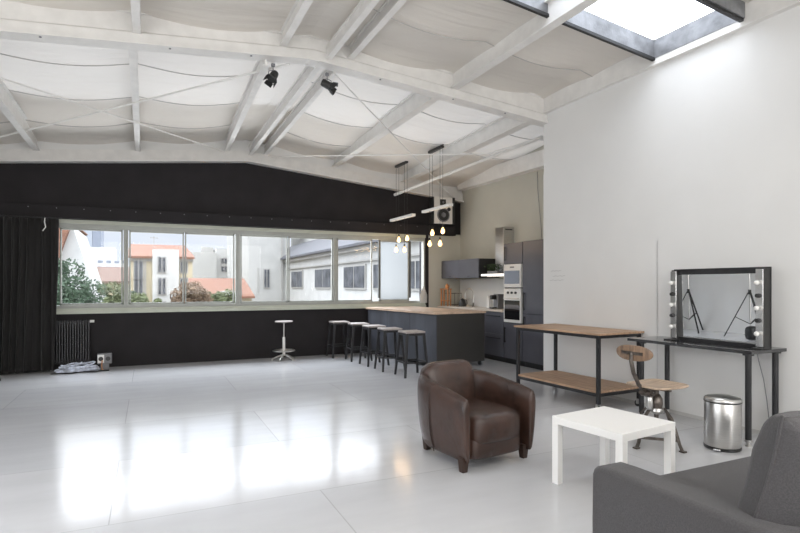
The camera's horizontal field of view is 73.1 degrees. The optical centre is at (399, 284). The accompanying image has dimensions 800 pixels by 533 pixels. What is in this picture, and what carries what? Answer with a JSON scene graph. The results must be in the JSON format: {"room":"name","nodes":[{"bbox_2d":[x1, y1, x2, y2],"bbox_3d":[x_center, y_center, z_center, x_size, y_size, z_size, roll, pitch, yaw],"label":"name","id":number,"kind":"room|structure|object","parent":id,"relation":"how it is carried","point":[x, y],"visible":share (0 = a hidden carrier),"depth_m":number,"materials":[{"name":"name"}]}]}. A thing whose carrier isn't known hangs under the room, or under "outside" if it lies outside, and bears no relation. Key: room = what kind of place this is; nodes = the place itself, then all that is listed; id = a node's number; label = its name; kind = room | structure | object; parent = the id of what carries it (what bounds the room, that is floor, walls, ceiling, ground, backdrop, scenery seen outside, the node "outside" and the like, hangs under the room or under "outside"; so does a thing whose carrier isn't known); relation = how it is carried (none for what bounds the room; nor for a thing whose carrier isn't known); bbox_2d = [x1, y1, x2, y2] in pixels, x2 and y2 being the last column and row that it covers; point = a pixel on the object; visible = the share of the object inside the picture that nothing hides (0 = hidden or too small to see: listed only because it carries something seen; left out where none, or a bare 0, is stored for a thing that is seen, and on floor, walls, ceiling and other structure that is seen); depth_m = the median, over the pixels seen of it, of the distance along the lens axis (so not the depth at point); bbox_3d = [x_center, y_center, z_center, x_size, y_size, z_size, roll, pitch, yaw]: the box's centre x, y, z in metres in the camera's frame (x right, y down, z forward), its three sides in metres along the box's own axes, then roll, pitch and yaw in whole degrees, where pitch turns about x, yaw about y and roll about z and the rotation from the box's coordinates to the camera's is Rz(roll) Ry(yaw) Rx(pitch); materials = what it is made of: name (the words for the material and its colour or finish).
{"room":"photography studio","nodes":[
{"label":"photography studio","id":0,"kind":"room"},
{"bbox_2d":[0,163,459,369],"bbox_3d":[-2.784,-0.760,9.868,8.900,4.200,0.260,0,0,-25],"label":"wall","id":1,"kind":"structure","parent":0,"point":[132,339],"depth_m":9.55,"materials":[{"name":"black paint"}]},
{"bbox_2d":[0,79,39,150],"bbox_3d":[-4.778,-2.220,6.549,0.090,0.300,3.950,0,0,-25],"label":"trim","id":2,"kind":"structure","parent":1,"relation":"attached to","point":[9,106],"depth_m":6.97,"materials":[{"name":"white paint"}]},
{"bbox_2d":[0,215,60,373],"bbox_3d":[-5.869,0.136,8.071,1.370,2.358,0.163,0,0,-24],"label":"curtain","id":3,"kind":"object","parent":1,"relation":"hanging from","point":[29,246],"visible":1,"depth_m":8.18,"materials":[{"name":"black fabric"}]},
{"bbox_2d":[57,223,125,308],"bbox_3d":[-5.011,-0.302,8.741,1.030,1.355,0.100,0,0,-25],"label":"window","id":4,"kind":"structure","parent":1,"relation":"in","point":[63,226],"depth_m":8.75,"materials":[{"name":"grey paint"}]},
{"bbox_2d":[0,77,224,151],"bbox_3d":[-3.761,-2.220,7.018,0.020,0.239,5.047,0,0,16],"label":"trim","id":5,"kind":"structure","parent":1,"relation":"attached to","point":[0,77],"depth_m":6.82,"materials":[{"name":"white paint"}]},
{"bbox_2d":[0,149,246,162],"bbox_3d":[-4.648,-2.096,8.778,4.200,0.607,0.160,0,0,-25],"label":"trim","id":6,"kind":"structure","parent":1,"relation":"attached to","point":[6,155],"depth_m":8.78,"materials":[{"name":"white paint"}]},
{"bbox_2d":[128,50,140,151],"bbox_3d":[-3.495,-2.380,7.147,0.075,0.360,3.950,0,0,-25],"label":"trim","id":7,"kind":"structure","parent":1,"relation":"attached to","point":[133,55],"depth_m":6.51,"materials":[{"name":"white paint"}]},
{"bbox_2d":[126,226,237,307],"bbox_3d":[-3.734,-0.302,9.337,1.790,1.355,0.100,0,0,-25],"label":"window","id":8,"kind":"structure","parent":1,"relation":"in","point":[140,229],"depth_m":9.31,"materials":[{"name":"grey paint"}]},
{"bbox_2d":[0,202,455,235],"bbox_3d":[-2.698,-1.143,9.708,8.520,0.195,0.124,0,0,-25],"label":"beam","id":9,"kind":"structure","parent":1,"relation":"attached to","point":[14,209],"depth_m":9.35,"materials":[{"name":"grey paint"}]},
{"bbox_2d":[429,196,454,225],"bbox_3d":[0.882,-1.535,11.228,0.480,0.550,0.294,0,0,-21],"label":"speaker","id":10,"kind":"object","parent":9,"relation":"on","point":[446,216],"visible":0.91,"depth_m":11.11},
{"bbox_2d":[0,140,461,192],"bbox_3d":[-2.628,-2.272,9.770,8.700,0.657,0.070,0,0,-25],"label":"trim","id":11,"kind":"structure","parent":1,"relation":"attached to","point":[242,145],"depth_m":9.46,"materials":[{"name":"white paint"}]},
{"bbox_2d":[56,303,425,313],"bbox_3d":[-2.471,0.417,9.882,6.600,0.085,0.120,0,0,-25],"label":"trim","id":12,"kind":"structure","parent":1,"relation":"attached to","point":[329,306],"depth_m":9.52,"materials":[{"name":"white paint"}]},
{"bbox_2d":[59,219,425,237],"bbox_3d":[-2.473,-1.010,9.887,6.600,0.060,0.090,0,0,-25],"label":"trim","id":13,"kind":"structure","parent":1,"relation":"attached to","point":[60,220],"depth_m":9.56,"materials":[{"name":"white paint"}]},
{"bbox_2d":[225,59,268,150],"bbox_3d":[-2.263,-2.480,7.723,0.075,0.240,3.953,0,0,-24],"label":"trim","id":14,"kind":"structure","parent":1,"relation":"attached to","point":[255,80],"depth_m":7.20,"materials":[{"name":"white paint"}]},
{"bbox_2d":[263,63,278,87],"bbox_3d":[-1.434,-2.339,6.015,0.182,0.274,0.182,0,0,-25],"label":"spotlight","id":15,"kind":"object","parent":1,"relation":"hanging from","point":[270,78],"visible":1,"depth_m":6.02,"materials":[{"name":"grey plastic"}]},
{"bbox_2d":[248,66,319,155],"bbox_3d":[-1.796,-2.510,7.940,0.065,0.380,3.955,0,0,-27],"label":"trim","id":16,"kind":"structure","parent":1,"relation":"attached to","point":[308,73],"depth_m":7.57,"materials":[{"name":"white paint"}]},
{"bbox_2d":[238,230,334,305],"bbox_3d":[-2.098,-0.302,10.100,1.820,1.355,0.100,0,0,-25],"label":"window","id":17,"kind":"structure","parent":1,"relation":"in","point":[287,235],"depth_m":10.08,"materials":[{"name":"grey paint"}]},
{"bbox_2d":[263,70,337,154],"bbox_3d":[-1.561,-2.540,8.050,0.065,0.360,3.954,0,0,-27],"label":"trim","id":18,"kind":"structure","parent":1,"relation":"attached to","point":[316,89],"depth_m":7.83,"materials":[{"name":"white paint"}]},
{"bbox_2d":[320,72,337,95],"bbox_3d":[-0.826,-2.367,6.341,0.210,0.258,0.142,0,0,-14],"label":"spotlight","id":19,"kind":"object","parent":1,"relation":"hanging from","point":[329,86],"visible":1,"depth_m":6.32,"materials":[{"name":"grey plastic"}]},
{"bbox_2d":[246,151,463,202],"bbox_3d":[-0.706,-2.082,10.617,4.500,0.636,0.160,0,0,-25],"label":"trim","id":20,"kind":"structure","parent":1,"relation":"attached to","point":[259,159],"depth_m":10.42,"materials":[{"name":"white paint"}]},
{"bbox_2d":[335,234,424,303],"bbox_3d":[-0.385,-0.302,10.900,1.960,1.355,0.100,0,0,-25],"label":"window","id":21,"kind":"structure","parent":1,"relation":"in","point":[394,268],"depth_m":10.98,"materials":[{"name":"grey paint"}]},
{"bbox_2d":[332,93,437,166],"bbox_3d":[-0.383,-2.450,8.600,0.120,0.360,3.953,0,0,-26],"label":"trim","id":22,"kind":"structure","parent":1,"relation":"attached to","point":[413,104],"depth_m":8.06,"materials":[{"name":"white paint"}]},
{"bbox_2d":[400,117,530,182],"bbox_3d":[0.931,-2.288,9.213,0.140,0.415,3.954,0,0,-26],"label":"trim","id":23,"kind":"structure","parent":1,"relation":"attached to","point":[501,127],"depth_m":8.76,"materials":[{"name":"white paint"}]},
{"bbox_2d":[0,0,751,186],"bbox_3d":[0.170,-2.409,3.418,9.201,0.755,14.050,0,0,-25],"label":"ceiling","id":24,"kind":"structure","parent":0,"point":[446,35],"depth_m":6.74,"materials":[{"name":"white fabric"}]},
{"bbox_2d":[0,0,313,64],"bbox_3d":[-2.933,-2.462,5.197,4.280,0.647,0.180,0,0,-25],"label":"ceiling beam","id":25,"kind":"structure","parent":24,"relation":"attached to","point":[18,21],"depth_m":5.32,"materials":[{"name":"white paint"}]},
{"bbox_2d":[0,63,289,137],"bbox_3d":[-3.829,-2.240,6.953,5.448,0.525,0.026,0,0,19],"label":"trim","id":26,"kind":"structure","parent":25,"relation":"attached to","point":[286,64],"depth_m":6.68,"materials":[{"name":"white paint"}]},
{"bbox_2d":[304,58,320,67],"bbox_3d":[-0.994,-2.505,6.102,0.140,0.020,0.200,0,0,-25],"label":"trim","id":27,"kind":"structure","parent":25,"relation":"attached to","point":[310,62],"depth_m":6.08,"materials":[{"name":"white paint"}]},
{"bbox_2d":[280,0,312,46],"bbox_3d":[0.808,-2.695,1.437,0.075,0.160,9.920,0,0,-25],"label":"trim","id":28,"kind":"structure","parent":24,"relation":"attached to","point":[299,9],"depth_m":5.44,"materials":[{"name":"white paint"}]},
{"bbox_2d":[348,0,406,58],"bbox_3d":[1.515,-2.680,1.766,0.070,0.140,9.920,0,0,-25],"label":"trim","id":29,"kind":"structure","parent":24,"relation":"attached to","point":[389,8],"depth_m":5.55,"materials":[{"name":"white paint"}]},
{"bbox_2d":[390,161,414,251],"bbox_3d":[0.039,-1.465,10.226,0.142,1.720,0.980,0,0,-25],"label":"pendant lamp","id":30,"kind":"object","parent":24,"relation":"hanging from","point":[404,217],"visible":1,"depth_m":10.07,"materials":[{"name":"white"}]},
{"bbox_2d":[422,144,452,246],"bbox_3d":[0.631,-1.510,9.288,0.142,1.720,0.980,0,0,-25],"label":"pendant lamp","id":31,"kind":"object","parent":24,"relation":"hanging from","point":[433,150],"visible":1,"depth_m":9.36,"materials":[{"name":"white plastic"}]},
{"bbox_2d":[394,135,542,195],"bbox_3d":[1.024,-2.010,9.416,0.056,0.514,3.360,0,0,-42],"label":"trim","id":32,"kind":"structure","parent":24,"relation":"attached to","point":[527,143],"depth_m":9.22,"materials":[{"name":"white paint"}]},
{"bbox_2d":[488,136,543,153],"bbox_3d":[1.793,-2.105,8.065,1.047,0.169,0.020,0,0,34],"label":"trim","id":33,"kind":"structure","parent":24,"relation":"attached to","point":[542,136],"depth_m":8.09,"materials":[{"name":"white paint"}]},
{"bbox_2d":[268,153,487,156],"bbox_3d":[-0.509,-2.175,9.049,3.990,0.309,0.020,0,0,20],"label":"trim","id":34,"kind":"structure","parent":33,"relation":"attached to","point":[464,153],"depth_m":8.94,"materials":[{"name":"white paint"}]},
{"bbox_2d":[450,0,598,89],"bbox_3d":[2.766,-2.600,2.350,0.110,0.250,9.920,0,0,-25],"label":"trim","id":35,"kind":"structure","parent":24,"relation":"attached to","point":[560,11],"depth_m":5.57,"materials":[{"name":"white paint"}]},
{"bbox_2d":[503,0,744,60],"bbox_3d":[2.020,-2.643,4.954,2.070,0.466,1.010,0,0,-25],"label":"window","id":36,"kind":"structure","parent":24,"relation":"attached to","point":[727,12],"depth_m":5.41,"materials":[{"name":"metal"}]},
{"bbox_2d":[0,353,758,532],"bbox_3d":[0.317,1.400,3.459,9.100,0.120,14.400,0,0,-25],"label":"floor","id":37,"kind":"structure","parent":0,"point":[315,443],"depth_m":4.29,"materials":[{"name":"grey paint"}]},
{"bbox_2d":[48,320,93,370],"bbox_3d":[-5.205,0.949,8.518,0.670,0.782,0.080,0,0,-25],"label":"radiator","id":38,"kind":"object","parent":37,"relation":"on","point":[62,324],"visible":0.67,"depth_m":8.50,"materials":[{"name":"black metal"}]},
{"bbox_2d":[50,361,108,374],"bbox_3d":[-4.911,1.257,8.308,0.775,0.165,0.264,0,0,-28],"label":"plastic sheet","id":39,"kind":"object","parent":37,"relation":"on","point":[69,368],"visible":1,"depth_m":8.24,"materials":[{"name":"white plastic"}]},
{"bbox_2d":[97,353,111,369],"bbox_3d":[-4.654,1.210,8.507,0.200,0.260,0.166,0,0,-25],"label":"box","id":40,"kind":"object","parent":37,"relation":"on","point":[104,359],"visible":0.99,"depth_m":8.50,"materials":[{"name":"grey plastic"}]},
{"bbox_2d":[105,354,110,362],"bbox_3d":[-4.600,1.160,8.510,0.090,0.130,0.006,0,0,-25],"label":"outlet plate","id":41,"kind":"object","parent":40,"relation":"attached to","point":[107,356],"depth_m":8.50,"materials":[{"name":"grey plastic"}]},
{"bbox_2d":[272,320,294,361],"bbox_3d":[-2.068,0.992,9.654,0.416,0.703,0.419,0,0,45],"label":"stool","id":42,"kind":"object","parent":37,"relation":"on","point":[283,350],"visible":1,"depth_m":9.62,"materials":[{"name":"white metal"}]},
{"bbox_2d":[326,320,350,357],"bbox_3d":[-1.140,1.009,10.128,0.398,0.662,0.398,0,0,-25],"label":"bar stool","id":43,"kind":"object","parent":37,"relation":"on","point":[343,323],"visible":0.82,"depth_m":10.04,"materials":[{"name":"black metal"}]},
{"bbox_2d":[345,322,372,361],"bbox_3d":[-0.741,1.009,9.652,0.398,0.662,0.398,0,0,-22],"label":"bar stool","id":44,"kind":"object","parent":37,"relation":"on","point":[353,325],"visible":0.88,"depth_m":9.54,"materials":[{"name":"black metal"}]},
{"bbox_2d":[359,324,389,366],"bbox_3d":[-0.439,1.009,9.098,0.398,0.662,0.398,0,0,-26],"label":"bar stool","id":45,"kind":"object","parent":37,"relation":"on","point":[369,328],"visible":0.84,"depth_m":9.01,"materials":[{"name":"black metal"}]},
{"bbox_2d":[374,327,404,371],"bbox_3d":[-0.163,1.009,8.554,0.398,0.662,0.398,0,0,-22],"label":"bar stool","id":46,"kind":"object","parent":37,"relation":"on","point":[384,330],"visible":0.8,"depth_m":8.46,"materials":[{"name":"black metal"}]},
{"bbox_2d":[394,330,427,377],"bbox_3d":[0.172,1.009,8.003,0.398,0.662,0.398,0,0,-24],"label":"bar stool","id":47,"kind":"object","parent":37,"relation":"on","point":[406,333],"visible":0.97,"depth_m":7.91,"materials":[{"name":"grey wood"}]},
{"bbox_2d":[366,306,485,364],"bbox_3d":[0.388,0.886,9.789,1.050,0.908,2.355,0,0,-31],"label":"kitchen island","id":48,"kind":"object","parent":37,"relation":"on","point":[451,334],"visible":0.7,"depth_m":8.93,"materials":[{"name":"pale wood"},{"name":"dark blue-grey painted wood"}]},
{"bbox_2d":[366,306,485,314],"bbox_3d":[0.388,0.450,9.789,1.050,0.036,2.355,0,0,-31],"label":"island countertop","id":49,"kind":"structure","parent":48,"relation":"on","point":[410,309],"depth_m":9.32,"materials":[{"name":"brown wood"}]},
{"bbox_2d":[417,359,535,472],"bbox_3d":[0.533,0.983,4.295,0.752,0.715,0.818,0,0,-33],"label":"armchair","id":50,"kind":"object","parent":37,"relation":"on","point":[466,413],"visible":1,"depth_m":4.09,"materials":[{"name":"brown leather"}]},
{"bbox_2d":[420,359,475,398],"bbox_3d":[0.403,0.825,4.495,0.510,0.404,0.223,0,0,-33],"label":"backrest","id":51,"kind":"object","parent":50,"relation":"on","point":[458,375],"depth_m":4.43,"materials":[{"name":"brown leather"}]},
{"bbox_2d":[466,398,519,443],"bbox_3d":[0.583,1.055,4.218,0.524,0.247,0.630,0,0,-33],"label":"seat cushion","id":52,"kind":"object","parent":50,"relation":"on","point":[492,420],"depth_m":3.99,"materials":[{"name":"brown leather"}]},
{"bbox_2d":[485,311,506,362],"bbox_3d":[1.892,0.906,9.678,0.566,0.868,0.580,0,0,-25],"label":"base cabinet","id":53,"kind":"object","parent":37,"relation":"on","point":[494,321],"visible":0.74,"depth_m":9.54,"materials":[{"name":"wood"}]},
{"bbox_2d":[437,305,503,311],"bbox_3d":[1.528,0.453,10.460,0.576,0.035,2.305,0,0,-25],"label":"countertop","id":54,"kind":"structure","parent":53,"relation":"on","point":[445,306],"depth_m":10.44,"materials":[{"name":"grey stone"}]},
{"bbox_2d":[440,289,461,305],"bbox_3d":[1.062,0.254,11.270,0.374,0.360,0.260,0,0,-33],"label":"wooden rack","id":55,"kind":"object","parent":54,"relation":"on","point":[444,293],"visible":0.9,"depth_m":11.19,"materials":[{"name":"brown wood"}]},
{"bbox_2d":[459,298,466,306],"bbox_3d":[1.275,0.352,10.995,0.156,0.165,0.169,0,0,25],"label":"kettle","id":56,"kind":"object","parent":54,"relation":"on","point":[462,302],"visible":0.95,"depth_m":10.93,"materials":[{"name":"black plastic"}]},
{"bbox_2d":[464,288,474,306],"bbox_3d":[1.391,0.249,10.802,0.243,0.372,0.060,0,0,-25],"label":"faucet","id":57,"kind":"object","parent":54,"relation":"on","point":[467,288],"visible":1,"depth_m":10.79,"materials":[{"name":"metal"}]},
{"bbox_2d":[487,296,491,307],"bbox_3d":[1.689,0.318,10.190,0.080,0.235,0.080,0,0,-25],"label":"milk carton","id":58,"kind":"object","parent":54,"relation":"on","point":[489,301],"visible":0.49,"depth_m":10.15,"materials":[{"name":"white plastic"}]},
{"bbox_2d":[489,294,503,308],"bbox_3d":[1.790,0.300,9.962,0.290,0.270,0.140,0,0,-25],"label":"coffee machine","id":59,"kind":"object","parent":54,"relation":"on","point":[498,300],"visible":0.93,"depth_m":9.91,"materials":[{"name":"grey plastic"}]},
{"bbox_2d":[504,242,525,366],"bbox_3d":[2.126,0.315,9.175,0.568,2.050,0.510,0,0,-25],"label":"tall cabinet","id":60,"kind":"object","parent":37,"relation":"on","point":[513,252],"visible":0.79,"depth_m":9.07,"materials":[{"name":"wood"}]},
{"bbox_2d":[503,288,522,322],"bbox_3d":[2.058,0.345,9.143,0.478,0.570,0.470,0,0,-25],"label":"oven","id":61,"kind":"object","parent":60,"relation":"in","point":[513,297],"visible":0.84,"depth_m":9.02,"materials":[{"name":"silver metal"}]},
{"bbox_2d":[504,264,522,286],"bbox_3d":[2.057,-0.155,9.143,0.400,0.390,0.470,0,0,-25],"label":"microwave","id":62,"kind":"object","parent":60,"relation":"in","point":[513,273],"visible":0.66,"depth_m":9.02,"materials":[{"name":"white plastic"}]},
{"bbox_2d":[523,239,543,370],"bbox_3d":[2.477,0.312,8.422,0.568,2.055,1.130,0,0,-25],"label":"tall cabinet","id":63,"kind":"object","parent":37,"relation":"on","point":[533,250],"visible":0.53,"depth_m":8.58,"materials":[{"name":"dark grey painted wood"}]},
{"bbox_2d":[514,323,643,407],"bbox_3d":[2.062,0.924,6.377,0.700,0.832,1.361,0,0,-28],"label":"work table","id":64,"kind":"object","parent":37,"relation":"on","point":[597,387],"visible":0.84,"depth_m":6.13,"materials":[{"name":"brown wood"}]},
{"bbox_2d":[518,370,638,392],"bbox_3d":[2.062,1.129,6.377,0.656,0.022,1.296,0,0,-28],"label":"shelf","id":65,"kind":"object","parent":64,"relation":"attached to","point":[554,378],"depth_m":6.23,"materials":[{"name":"brown wood"}]},
{"bbox_2d":[552,406,674,484],"bbox_3d":[1.405,1.113,3.575,0.544,0.455,0.544,0,0,-32],"label":"side table","id":66,"kind":"object","parent":37,"relation":"on","point":[621,426],"visible":0.72,"depth_m":3.50,"materials":[{"name":"white laminate"}]},
{"bbox_2d":[616,345,688,452],"bbox_3d":[2.129,0.916,4.524,0.586,0.848,0.530,0,0,-27],"label":"swivel chair","id":67,"kind":"object","parent":37,"relation":"on","point":[650,388],"visible":0.92,"depth_m":4.45,"materials":[{"name":"brown wood"}]},
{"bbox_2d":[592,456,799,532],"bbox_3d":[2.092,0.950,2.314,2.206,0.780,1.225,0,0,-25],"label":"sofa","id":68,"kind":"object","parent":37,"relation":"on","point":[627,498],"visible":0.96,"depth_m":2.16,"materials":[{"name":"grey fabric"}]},
{"bbox_2d":[660,456,750,503],"bbox_3d":[2.050,0.973,2.405,1.876,0.135,1.025,0,0,-25],"label":"seat cushion","id":69,"kind":"object","parent":68,"relation":"on","point":[726,480],"depth_m":2.54,"materials":[{"name":"grey fabric"}]},
{"bbox_2d":[737,410,799,526],"bbox_3d":[1.495,0.663,1.922,0.686,0.500,0.309,0,0,-25],"label":"sofa cushion","id":70,"kind":"object","parent":68,"relation":"on","point":[770,492],"visible":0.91,"depth_m":1.77,"materials":[{"name":"grey fabric"}]},
{"bbox_2d":[627,336,786,446],"bbox_3d":[2.813,0.940,5.064,0.492,0.800,1.240,0,0,-26],"label":"desk","id":71,"kind":"object","parent":37,"relation":"on","point":[747,352],"visible":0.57,"depth_m":4.64,"materials":[{"name":"black metal"}]},
{"bbox_2d":[664,267,771,349],"bbox_3d":[2.868,0.193,4.939,0.156,0.695,0.935,0,0,-25],"label":"makeup mirror","id":72,"kind":"object","parent":71,"relation":"on","point":[727,306],"visible":1,"depth_m":4.92,"materials":[{"name":"black metal"}]},
{"bbox_2d":[679,273,755,343],"bbox_3d":[2.927,0.202,4.961,0.006,0.617,0.855,-1,0,-25],"label":"mirror glass","id":73,"kind":"object","parent":72,"relation":"attached to","point":[717,308],"depth_m":4.96,"materials":[{"name":"clear mirror"}]},
{"bbox_2d":[703,394,741,452],"bbox_3d":[2.655,1.122,4.444,0.277,0.437,0.277,0,0,0],"label":"pedal bin","id":74,"kind":"object","parent":37,"relation":"on","point":[722,412],"visible":1,"depth_m":4.34,"materials":[{"name":"metal"}]},
{"bbox_2d":[420,287,426,302],"bbox_3d":[0.488,0.205,11.180,0.177,0.330,0.056,0,0,-25],"label":"bottle","id":75,"kind":"object","parent":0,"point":[423,295],"visible":1,"depth_m":11.15,"materials":[{"name":"white"}]},
{"bbox_2d":[460,145,543,278],"bbox_3d":[2.500,-0.610,9.305,0.200,3.900,5.750,0,0,-25],"label":"wall","id":76,"kind":"structure","parent":0,"point":[514,202],"depth_m":10.31,"materials":[{"name":"beige paint"}]},
{"bbox_2d":[442,260,458,278],"bbox_3d":[1.235,-0.319,11.188,0.488,0.366,0.708,0,0,-25],"label":"upper cabinet","id":77,"kind":"object","parent":76,"relation":"attached to","point":[450,269],"visible":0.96,"depth_m":11.07,"materials":[{"name":"wood"}]},
{"bbox_2d":[459,258,498,277],"bbox_3d":[1.533,-0.319,10.548,0.488,0.366,0.700,0,0,-25],"label":"upper cabinet","id":78,"kind":"object","parent":76,"relation":"attached to","point":[468,268],"visible":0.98,"depth_m":10.28,"materials":[{"name":"wood"}]},
{"bbox_2d":[460,279,504,306],"bbox_3d":[1.704,0.157,10.744,0.020,0.554,1.930,0,0,-25],"label":"backsplash","id":79,"kind":"structure","parent":76,"relation":"attached to","point":[482,288],"depth_m":10.89,"materials":[{"name":"white tile"}]},
{"bbox_2d":[481,227,513,276],"bbox_3d":[1.877,-0.608,9.826,0.479,0.904,0.740,0,0,-25],"label":"range hood","id":80,"kind":"object","parent":76,"relation":"attached to","point":[503,235],"visible":0.56,"depth_m":9.90,"materials":[{"name":"metal"}]},
{"bbox_2d":[484,263,502,273],"bbox_3d":[1.713,-0.306,9.849,0.259,0.200,0.397,0,0,-25],"label":"potted herb","id":81,"kind":"object","parent":80,"relation":"on","point":[492,267],"visible":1,"depth_m":9.81,"materials":[{"name":"green plant"}]},
{"bbox_2d":[487,271,501,273],"bbox_3d":[1.720,-0.231,9.841,0.100,0.050,0.320,0,0,-25],"label":"planter","id":82,"kind":"object","parent":81,"relation":"on","point":[488,272],"depth_m":9.78,"materials":[{"name":"grey plastic"}]},
{"bbox_2d":[457,149,543,190],"bbox_3d":[2.419,-2.111,9.041,0.170,0.334,5.340,0,0,-25],"label":"trim","id":83,"kind":"structure","parent":76,"relation":"attached to","point":[532,162],"depth_m":9.83,"materials":[{"name":"white paint"}]},
{"bbox_2d":[544,5,799,429],"bbox_3d":[4.166,-0.650,3.020,0.155,3.980,9.950,0,0,-25],"label":"wall","id":84,"kind":"structure","parent":0,"point":[691,160],"depth_m":5.58,"materials":[{"name":"white paint"}]},
{"bbox_2d":[313,37,547,127],"bbox_3d":[0.547,-2.500,6.821,3.400,0.569,0.180,0,0,-25],"label":"ceiling beam","id":85,"kind":"structure","parent":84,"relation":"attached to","point":[436,84],"depth_m":6.71,"materials":[{"name":"white paint"}]},
{"bbox_2d":[334,74,452,196],"bbox_3d":[0.172,-2.155,8.831,0.020,0.629,5.376,0,0,20],"label":"trim","id":86,"kind":"structure","parent":85,"relation":"attached to","point":[342,82],"depth_m":7.73,"materials":[{"name":"white paint"}]},
{"bbox_2d":[543,0,799,113],"bbox_3d":[4.077,-2.510,2.968,0.060,0.300,9.930,0,0,-25],"label":"trim","id":87,"kind":"structure","parent":84,"relation":"attached to","point":[756,11],"depth_m":5.94,"materials":[{"name":"white paint"}]},
{"bbox_2d":[604,395,759,433],"bbox_3d":[4.094,1.323,2.986,0.009,0.035,9.950,0,0,-25],"label":"baseboard","id":88,"kind":"structure","parent":84,"relation":"attached to","point":[612,396],"depth_m":5.56,"materials":[{"name":"grey"}]},
{"bbox_2d":[757,354,768,417],"bbox_3d":[3.224,0.885,4.804,0.012,0.671,0.127,0,0,-25],"label":"cord","id":89,"kind":"object","parent":84,"relation":"attached to","point":[757,354],"visible":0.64,"depth_m":4.79,"materials":[{"name":"grey plastic"}]},
{"bbox_3d":[3.320,-0.860,-2.975,9.100,4.400,0.200,0,0,-25],"label":"wall","id":90,"kind":"structure","parent":0,"visible":0},
{"bbox_2d":[130,0,140,33],"bbox_3d":[-0.497,-2.535,0.828,0.075,0.150,9.920,0,0,-25],"label":"trim","id":91,"kind":"structure","parent":90,"relation":"attached to","point":[135,4],"depth_m":4.96,"materials":[{"name":"white paint"}]},
{"bbox_2d":[325,0,379,59],"bbox_3d":[1.270,-2.620,1.652,0.065,0.140,9.920,0,0,-25],"label":"trim","id":92,"kind":"structure","parent":90,"relation":"attached to","point":[363,8],"depth_m":5.43,"materials":[{"name":"white paint"}]},
{"label":"outside","id":93,"kind":"structure","parent":0,"visible":0},
{"bbox_3d":[-29.119,7.440,97.868,150.000,0.200,178.000,0,0,-25],"label":"ground","id":94,"kind":"structure","parent":93,"visible":0},
{"bbox_2d":[59,228,104,301],"bbox_3d":[-15.604,2.140,25.162,3.900,10.400,6.400,0,0,-25],"label":"house","id":95,"kind":"structure","parent":94,"relation":"on","point":[75,244],"depth_m":23.03,"materials":[{"name":"white paint"}]},
{"bbox_2d":[57,258,107,304],"bbox_3d":[-11.651,3.157,18.805,2.564,8.371,2.671,0,0,-42],"label":"tree","id":96,"kind":"object","parent":94,"relation":"on","point":[70,294],"visible":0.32,"depth_m":18.61,"materials":[{"name":"green plant"}]},
{"bbox_2d":[83,230,103,246],"bbox_3d":[-62.904,-2.010,107.482,6.500,18.700,8.000,0,0,-25],"label":"tower block","id":97,"kind":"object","parent":94,"relation":"on","point":[95,238],"visible":0.02,"depth_m":104.83,"materials":[{"name":"white"}]},
{"bbox_2d":[90,247,123,266],"bbox_3d":[-38.955,1.190,72.834,7.000,12.300,7.050,0,0,-25],"label":"office block","id":98,"kind":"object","parent":94,"relation":"on","point":[103,256],"visible":0.13,"depth_m":70.96,"materials":[{"name":"white paint"}]},
{"bbox_2d":[97,267,123,294],"bbox_3d":[-20.356,3.015,38.890,4.400,8.650,5.300,0,0,-25],"label":"house","id":99,"kind":"structure","parent":94,"relation":"on","point":[107,274],"depth_m":37.43,"materials":[{"name":"brown tile"}]},
{"bbox_2d":[97,281,148,304],"bbox_3d":[-11.374,3.580,21.877,2.201,7.525,2.176,0,0,25],"label":"tree","id":100,"kind":"object","parent":94,"relation":"on","point":[116,297],"visible":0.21,"depth_m":21.40,"materials":[{"name":"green plant"}]},
{"bbox_2d":[131,292,161,302],"bbox_3d":[-11.639,3.830,24.400,1.882,7.025,1.608,0,0,-44],"label":"tree","id":101,"kind":"object","parent":94,"relation":"on","point":[156,299],"visible":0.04,"depth_m":24.40,"materials":[{"name":"green plant"}]},
{"bbox_2d":[131,237,194,301],"bbox_3d":[-14.845,2.240,33.467,3.400,10.200,8.590,0,0,-25],"label":"house","id":102,"kind":"structure","parent":94,"relation":"on","point":[156,270],"depth_m":29.77,"materials":[{"name":"white paint"}]},
{"bbox_2d":[170,281,213,303],"bbox_3d":[-8.526,3.586,22.141,1.716,7.514,1.677,0,0,-25],"label":"tree","id":103,"kind":"object","parent":94,"relation":"on","point":[194,293],"visible":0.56,"depth_m":21.93,"materials":[{"name":"brown plant"}]},
{"bbox_2d":[191,247,226,277],"bbox_3d":[-15.405,2.140,46.608,5.900,10.400,8.500,0,0,-25],"label":"building","id":104,"kind":"structure","parent":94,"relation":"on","point":[208,263],"depth_m":42.26,"materials":[{"name":"white paint"}]},
{"bbox_2d":[188,278,254,300],"bbox_3d":[-9.512,3.640,27.950,3.000,8.000,5.300,0,0,-25],"label":"house","id":105,"kind":"structure","parent":94,"relation":"on","point":[211,284],"depth_m":27.35,"materials":[{"name":"orange tile"}]},
{"bbox_2d":[208,288,234,302],"bbox_3d":[-8.148,3.747,24.276,1.955,7.190,1.741,0,0,-25],"label":"tree","id":106,"kind":"object","parent":94,"relation":"on","point":[219,296],"visible":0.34,"depth_m":23.89,"materials":[{"name":"green plant"}]},
{"bbox_2d":[227,235,285,300],"bbox_3d":[-10.305,0.590,38.162,2.400,13.500,10.120,0,0,-25],"label":"building","id":107,"kind":"structure","parent":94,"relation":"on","point":[263,270],"depth_m":33.74,"materials":[{"name":"white paint"}]},
{"bbox_2d":[280,238,418,300],"bbox_3d":[-1.684,1.040,27.906,5.450,12.600,24.000,0,0,-25],"label":"building","id":108,"kind":"structure","parent":94,"relation":"on","point":[310,259],"depth_m":24.96,"materials":[{"name":"paint"}]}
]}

